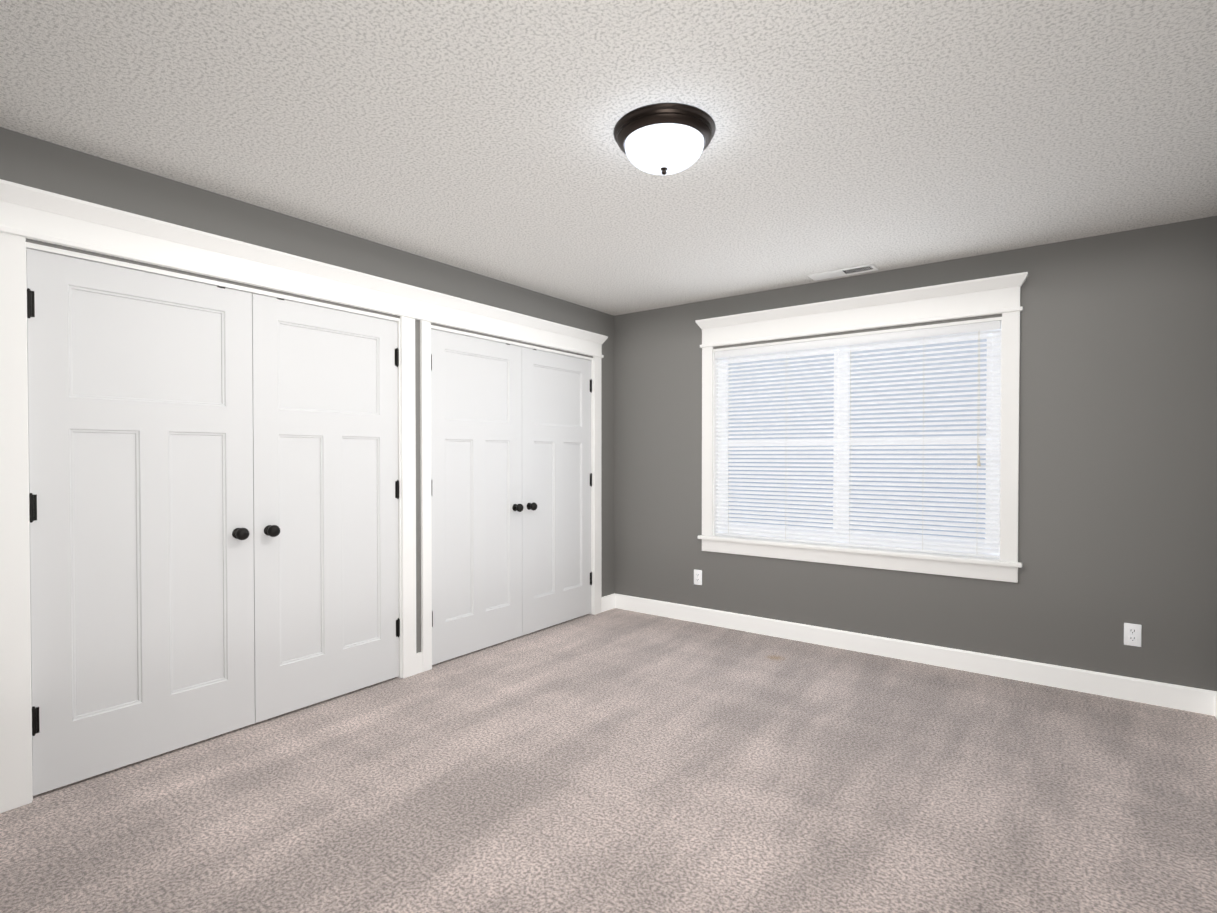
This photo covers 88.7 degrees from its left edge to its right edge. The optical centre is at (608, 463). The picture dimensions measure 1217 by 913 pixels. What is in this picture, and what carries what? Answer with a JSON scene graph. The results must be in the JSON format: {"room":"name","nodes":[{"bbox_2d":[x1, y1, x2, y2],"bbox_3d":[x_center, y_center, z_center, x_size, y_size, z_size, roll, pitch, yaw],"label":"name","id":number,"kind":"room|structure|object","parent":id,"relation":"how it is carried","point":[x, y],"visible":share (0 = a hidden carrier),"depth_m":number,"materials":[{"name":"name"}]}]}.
{"room":"empty bedroom","nodes":[
{"label":"empty bedroom","id":0,"kind":"room"},
{"bbox_2d":[0,127,613,652],"bbox_3d":[-1.399,0.008,3.355,0.120,2.440,4.700,1,1,37],"label":"wall","id":1,"kind":"structure","parent":0,"point":[44,165],"depth_m":3.10,"materials":[{"name":"grey paint"}]},
{"bbox_2d":[26,249,254,795],"bbox_3d":[-1.884,0.216,2.591,0.104,2.020,0.784,1,1,37],"label":"closet door","id":2,"kind":"structure","parent":1,"relation":"in","point":[140,410],"depth_m":2.55,"materials":[{"name":"white wood"}]},
{"bbox_2d":[0,179,607,812],"bbox_3d":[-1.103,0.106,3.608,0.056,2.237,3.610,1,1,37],"label":"trim","id":3,"kind":"structure","parent":1,"relation":"attached to","point":[32,213],"depth_m":2.65,"materials":[{"name":"white wood"}]},
{"bbox_2d":[252,293,399,722],"bbox_3d":[-1.415,0.208,3.223,0.104,2.020,0.784,1,1,37],"label":"closet door","id":4,"kind":"structure","parent":1,"relation":"in","point":[325,499],"depth_m":3.19,"materials":[{"name":"white wood"}]},
{"bbox_2d":[431,329,523,664],"bbox_3d":[-0.825,0.198,4.020,0.104,2.020,0.784,1,1,37],"label":"closet door","id":5,"kind":"structure","parent":1,"relation":"in","point":[477,507],"depth_m":4.01,"materials":[{"name":"white wood"}]},
{"bbox_2d":[522,347,591,635],"bbox_3d":[-0.355,0.190,4.652,0.104,2.020,0.784,1,1,37],"label":"closet door","id":6,"kind":"structure","parent":1,"relation":"in","point":[556,490],"depth_m":4.63,"materials":[{"name":"white wood"}]},
{"bbox_2d":[0,608,1216,912],"bbox_3d":[-0.159,1.290,2.463,4.595,0.100,4.960,1,1,37],"label":"floor","id":7,"kind":"structure","parent":0,"point":[614,760],"depth_m":2.31,"materials":[{"name":"carpet"}]},
{"bbox_2d":[0,0,1216,315],"bbox_3d":[-0.159,-1.250,2.431,4.595,0.100,4.960,1,1,37],"label":"ceiling","id":8,"kind":"structure","parent":0,"point":[474,136],"depth_m":2.17,"materials":[{"name":"white paint"}]},
{"bbox_2d":[613,103,715,174],"bbox_3d":[0.200,-1.120,2.241,0.366,0.156,0.366,1,1,37],"label":"ceiling light","id":9,"kind":"object","parent":8,"relation":"attached to","point":[664,138],"visible":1,"depth_m":2.14,"materials":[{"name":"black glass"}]},
{"bbox_2d":[807,264,877,280],"bbox_3d":[1.486,-1.216,3.956,0.400,0.008,0.145,1,1,37],"label":"ceiling vent","id":10,"kind":"object","parent":8,"relation":"in","point":[843,272],"visible":1,"depth_m":3.94,"materials":[{"name":"white metal"}]},
{"bbox_2d":[614,216,1216,690],"bbox_3d":[1.229,-0.005,4.418,4.475,2.440,0.140,1,1,37],"label":"wall","id":11,"kind":"structure","parent":0,"point":[1118,440],"depth_m":3.41,"materials":[{"name":"grey paint"}]},
{"bbox_2d":[694,569,701,584],"bbox_3d":[0.681,0.866,4.743,0.070,0.115,0.008,1,1,37],"label":"electrical outlet","id":12,"kind":"object","parent":11,"relation":"attached to","point":[697,577],"visible":1,"depth_m":4.74,"materials":[{"name":"white plastic"}]},
{"bbox_2d":[695,272,1027,582],"bbox_3d":[1.539,-0.203,4.141,2.072,1.735,0.181,1,1,37],"label":"window","id":13,"kind":"structure","parent":11,"relation":"in","point":[931,340],"depth_m":3.94,"materials":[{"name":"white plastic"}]},
{"bbox_2d":[728,339,986,542],"bbox_3d":[1.597,-0.143,4.220,2.020,1.580,0.001,1,1,37],"label":"window","id":14,"kind":"structure","parent":13,"relation":"attached to","point":[915,365],"depth_m":4.11,"materials":[{"name":"white"}]},
{"bbox_2d":[715,321,1000,558],"bbox_3d":[1.534,-0.144,4.134,1.808,1.372,0.070,1,1,37],"label":"window blind","id":15,"kind":"object","parent":14,"relation":"attached to","point":[973,327],"visible":0.96,"depth_m":4.04,"materials":[{"name":"white plastic"}]},
{"bbox_2d":[610,593,1209,714],"bbox_3d":[1.503,1.159,4.134,3.630,0.118,0.015,1,1,37],"label":"baseboard","id":16,"kind":"structure","parent":11,"relation":"attached to","point":[1190,699],"depth_m":3.73,"materials":[{"name":"white wood"}]},
{"bbox_2d":[1124,623,1141,646],"bbox_3d":[2.721,0.888,3.230,0.070,0.115,0.008,1,1,37],"label":"electrical outlet","id":17,"kind":"object","parent":11,"relation":"attached to","point":[1132,634],"visible":1,"depth_m":3.23,"materials":[{"name":"white plastic"}]},
{"bbox_2d":[1210,690,1216,718],"bbox_3d":[1.578,1.197,1.161,0.015,0.118,4.700,1,1,37],"label":"baseboard","id":18,"kind":"structure","parent":11,"relation":"attached to","point":[1213,694],"depth_m":3.04,"materials":[{"name":"white wood"}]}
]}

